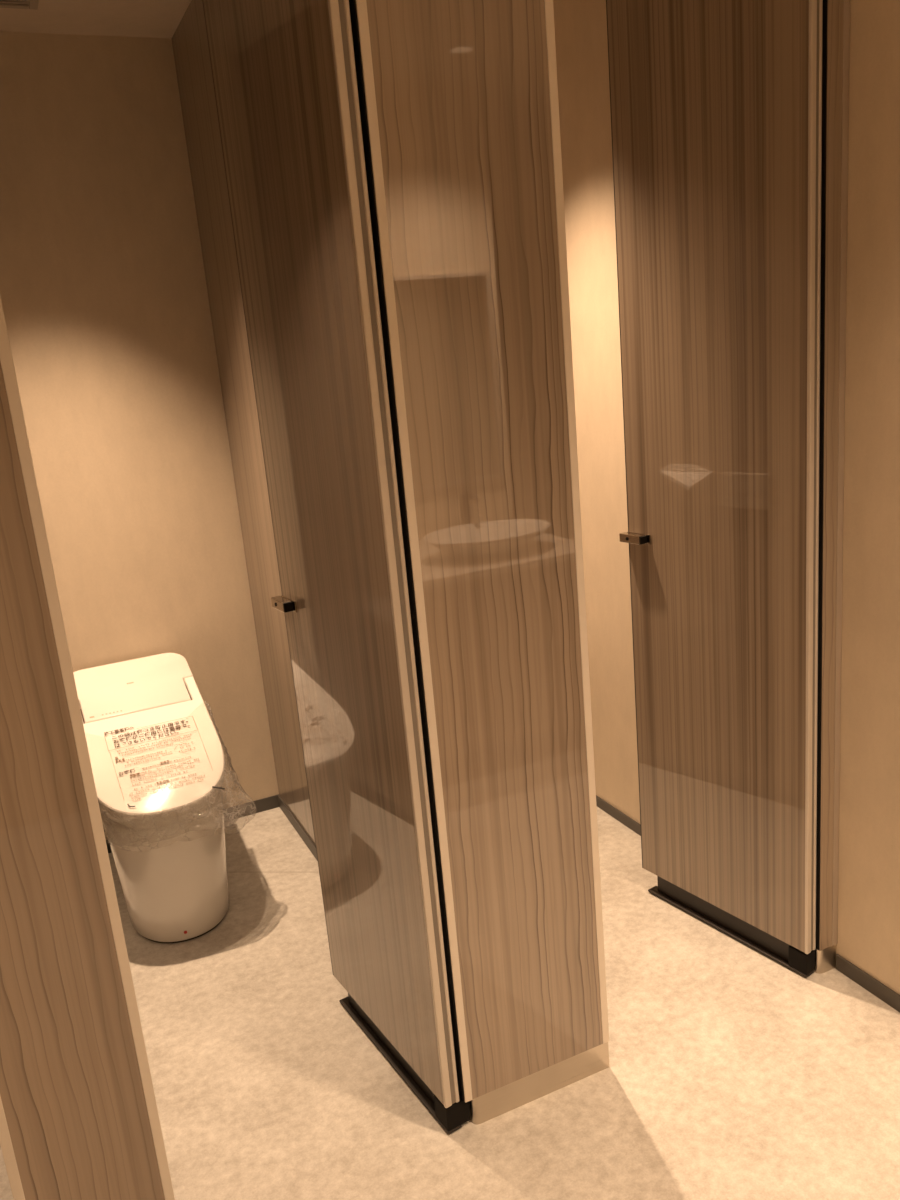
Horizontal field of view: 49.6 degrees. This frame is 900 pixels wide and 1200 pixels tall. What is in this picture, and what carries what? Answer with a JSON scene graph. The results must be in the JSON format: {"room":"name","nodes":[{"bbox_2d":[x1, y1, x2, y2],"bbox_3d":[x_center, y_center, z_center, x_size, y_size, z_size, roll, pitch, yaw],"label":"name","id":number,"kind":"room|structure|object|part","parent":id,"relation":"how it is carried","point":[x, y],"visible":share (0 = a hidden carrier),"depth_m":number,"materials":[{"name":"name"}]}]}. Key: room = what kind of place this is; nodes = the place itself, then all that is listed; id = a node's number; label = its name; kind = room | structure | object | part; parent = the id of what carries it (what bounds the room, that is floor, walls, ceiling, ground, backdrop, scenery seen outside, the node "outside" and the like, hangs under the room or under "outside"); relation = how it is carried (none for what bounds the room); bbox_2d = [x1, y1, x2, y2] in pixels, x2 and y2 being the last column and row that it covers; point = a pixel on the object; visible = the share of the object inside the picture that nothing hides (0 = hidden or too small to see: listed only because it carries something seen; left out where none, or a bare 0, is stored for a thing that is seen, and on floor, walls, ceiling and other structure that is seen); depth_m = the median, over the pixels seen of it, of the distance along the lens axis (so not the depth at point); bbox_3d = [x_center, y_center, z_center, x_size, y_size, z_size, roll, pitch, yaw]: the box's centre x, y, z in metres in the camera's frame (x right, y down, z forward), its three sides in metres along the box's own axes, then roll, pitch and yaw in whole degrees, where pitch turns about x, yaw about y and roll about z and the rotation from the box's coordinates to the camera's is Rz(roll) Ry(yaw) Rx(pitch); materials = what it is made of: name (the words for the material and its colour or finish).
{"room":"public restroom","nodes":[
{"label":"public restroom","id":0,"kind":"room"},
{"bbox_2d":[0,0,190,38],"bbox_3d":[0.559,-1.269,0.830,4.510,0.060,4.985,-11,16,-23],"label":"ceiling","id":1,"kind":"structure","parent":0,"point":[123,18],"depth_m":2.61,"materials":[{"name":"paint"}]},
{"bbox_2d":[0,0,38,9],"bbox_3d":[-1.112,-1.469,2.334,0.240,0.012,0.236,-11,16,-23],"label":"ceiling vent","id":2,"kind":"object","parent":1,"relation":"in","point":[17,4],"visible":1,"depth_m":2.44,"materials":[{"name":"plastic"}]},
{"bbox_2d":[0,31,278,839],"bbox_3d":[-1.115,-0.380,2.992,2.693,2.440,0.080,-11,16,-23],"label":"wall","id":3,"kind":"structure","parent":0,"point":[104,294],"depth_m":2.93,"materials":[{"name":"beige paint"}]},
{"bbox_2d":[106,794,278,852],"bbox_3d":[-0.993,0.783,3.251,2.693,0.046,0.006,-11,16,-23],"label":"baseboard","id":4,"kind":"structure","parent":3,"relation":"attached to","point":[271,802],"depth_m":3.38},
{"bbox_2d":[0,807,899,1199],"bbox_3d":[0.775,1.143,1.451,4.510,0.060,4.985,-11,16,-23],"label":"floor","id":5,"kind":"structure","parent":0,"point":[733,1073],"depth_m":2.05,"materials":[{"name":"plastic"}]},
{"bbox_2d":[0,296,174,1199],"bbox_3d":[-0.685,-0.003,1.382,0.237,2.438,0.033,-11,16,-23],"label":"panel","id":6,"kind":"object","parent":5,"relation":"on","point":[79,1116],"visible":1,"depth_m":1.51,"materials":[{"name":"laminate"}]},
{"bbox_3d":[-0.788,-0.015,1.331,0.016,2.372,0.033,-11,16,-23],"label":"edge trim","id":7,"kind":"part","parent":6,"relation":"part of","materials":[{"name":"beige wood"}]},
{"bbox_2d":[73,653,229,943],"bbox_3d":[-0.861,0.568,2.856,0.372,0.636,0.710,-11,16,-23],"label":"toilet","id":8,"kind":"object","parent":5,"relation":"on","point":[176,890],"visible":0.85,"depth_m":2.66,"materials":[{"name":"white ceramic"}]},
{"bbox_3d":[-0.843,0.419,2.743,0.372,0.199,0.552,-11,16,-23],"label":"lid","id":9,"kind":"part","parent":8,"relation":"part of","materials":[{"name":"white plastic"}]},
{"bbox_3d":[-0.817,0.477,2.711,0.348,0.151,0.405,-11,16,-23],"label":"seat","id":10,"kind":"part","parent":8,"relation":"part of","materials":[{"name":"white plastic"}]},
{"bbox_3d":[-0.855,0.691,2.897,0.328,0.363,0.689,-11,16,-23],"label":"bowl","id":11,"kind":"part","parent":8,"relation":"part of","materials":[{"name":"white ceramic"}]},
{"bbox_2d":[99,702,254,851],"bbox_3d":[-0.788,0.493,2.695,0.429,0.246,0.434,-11,16,-23],"label":"plastic bag","id":12,"kind":"object","parent":8,"relation":"on","point":[178,726],"visible":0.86,"depth_m":2.66,"materials":[{"name":"plastic"}]},
{"bbox_3d":[-0.803,0.430,2.689,0.248,0.087,0.282,-11,16,-23],"label":"notice frame","id":13,"kind":"part","parent":12,"relation":"part of","materials":[{"name":"brown"}]},
{"bbox_2d":[115,734,204,800],"bbox_3d":[-0.788,0.453,2.651,0.216,0.066,0.214,-11,16,-23],"label":"print","id":14,"kind":"object","parent":12,"relation":"attached to","point":[123,759],"depth_m":2.65,"materials":[{"name":"white paper"}]},
{"bbox_2d":[172,0,317,860],"bbox_3d":[-0.343,-0.299,2.412,0.048,2.438,1.616,-11,16,-23],"label":"wall","id":15,"kind":"structure","parent":5,"relation":"on","point":[189,40],"depth_m":2.88,"materials":[{"name":"laminate"}]},
{"bbox_3d":[-0.259,0.859,2.701,0.005,0.046,1.616,-11,16,-23],"label":"skirting","id":16,"kind":"part","parent":15,"relation":"part of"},
{"bbox_2d":[202,0,469,1133],"bbox_3d":[-0.233,-0.147,1.855,0.060,2.396,0.540,-14,17,-31],"label":"door","id":17,"kind":"structure","parent":15,"relation":"in","point":[284,71],"depth_m":1.79,"materials":[{"name":"laminate"}]},
{"bbox_3d":[-0.369,-0.223,2.064,0.032,2.330,0.003,-13,16,-29],"label":"closing edge trim","id":18,"kind":"part","parent":17,"relation":"part of","materials":[{"name":"rubber"}]},
{"bbox_2d":[349,0,609,1124],"bbox_3d":[0.075,-0.156,1.711,0.340,2.438,0.033,-11,16,-23],"label":"panel","id":19,"kind":"object","parent":5,"relation":"on","point":[459,104],"visible":0.93,"depth_m":1.69,"materials":[{"name":"laminate"}]},
{"bbox_3d":[-0.072,-0.159,1.640,0.016,2.372,0.033,-11,16,-23],"label":"edge trim","id":20,"kind":"part","parent":19,"relation":"part of","materials":[{"name":"beige wood"}]},
{"bbox_3d":[0.219,-0.217,1.766,0.016,2.372,0.033,-11,16,-23],"label":"edge trim","id":21,"kind":"part","parent":19,"relation":"part of","materials":[{"name":"beige wood"}]},
{"bbox_2d":[814,0,849,973],"bbox_3d":[0.783,-0.298,2.017,0.056,2.438,0.033,-11,16,-23],"label":"door frame","id":22,"kind":"structure","parent":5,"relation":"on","point":[836,13],"depth_m":2.00,"materials":[{"name":"laminate"}]},
{"bbox_3d":[0.798,-0.333,2.016,0.016,2.372,0.033,-11,16,-23],"label":"edge trim","id":23,"kind":"part","parent":22,"relation":"part of","materials":[{"name":"wood"}]},
{"bbox_2d":[553,0,899,994],"bbox_3d":[1.434,-0.534,2.701,1.737,2.440,2.685,-11,16,-23],"label":"wall","id":24,"kind":"structure","parent":0,"point":[868,933],"depth_m":2.14,"materials":[{"name":"beige paint"}]},
{"bbox_2d":[596,795,640,835],"bbox_3d":[0.562,0.699,3.057,0.006,0.036,1.617,-11,16,-23],"label":"baseboard","id":25,"kind":"structure","parent":24,"relation":"attached to","point":[612,811],"depth_m":3.10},
{"bbox_2d":[606,0,822,977],"bbox_3d":[0.585,-0.311,2.204,0.058,2.396,0.538,-14,17,-32],"label":"door","id":26,"kind":"structure","parent":24,"relation":"in","point":[716,105],"depth_m":2.17,"materials":[{"name":"laminate"}]},
{"bbox_3d":[0.445,-0.386,2.413,0.032,2.330,0.003,-14,17,-32],"label":"closing edge trim","id":27,"kind":"part","parent":26,"relation":"part of","materials":[{"name":"paint"}]},
{"bbox_2d":[836,954,899,1011],"bbox_3d":[1.117,0.948,1.890,0.006,0.040,0.949,-11,16,-23],"label":"baseboard","id":28,"kind":"structure","parent":24,"relation":"attached to","point":[844,966],"depth_m":2.22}
]}

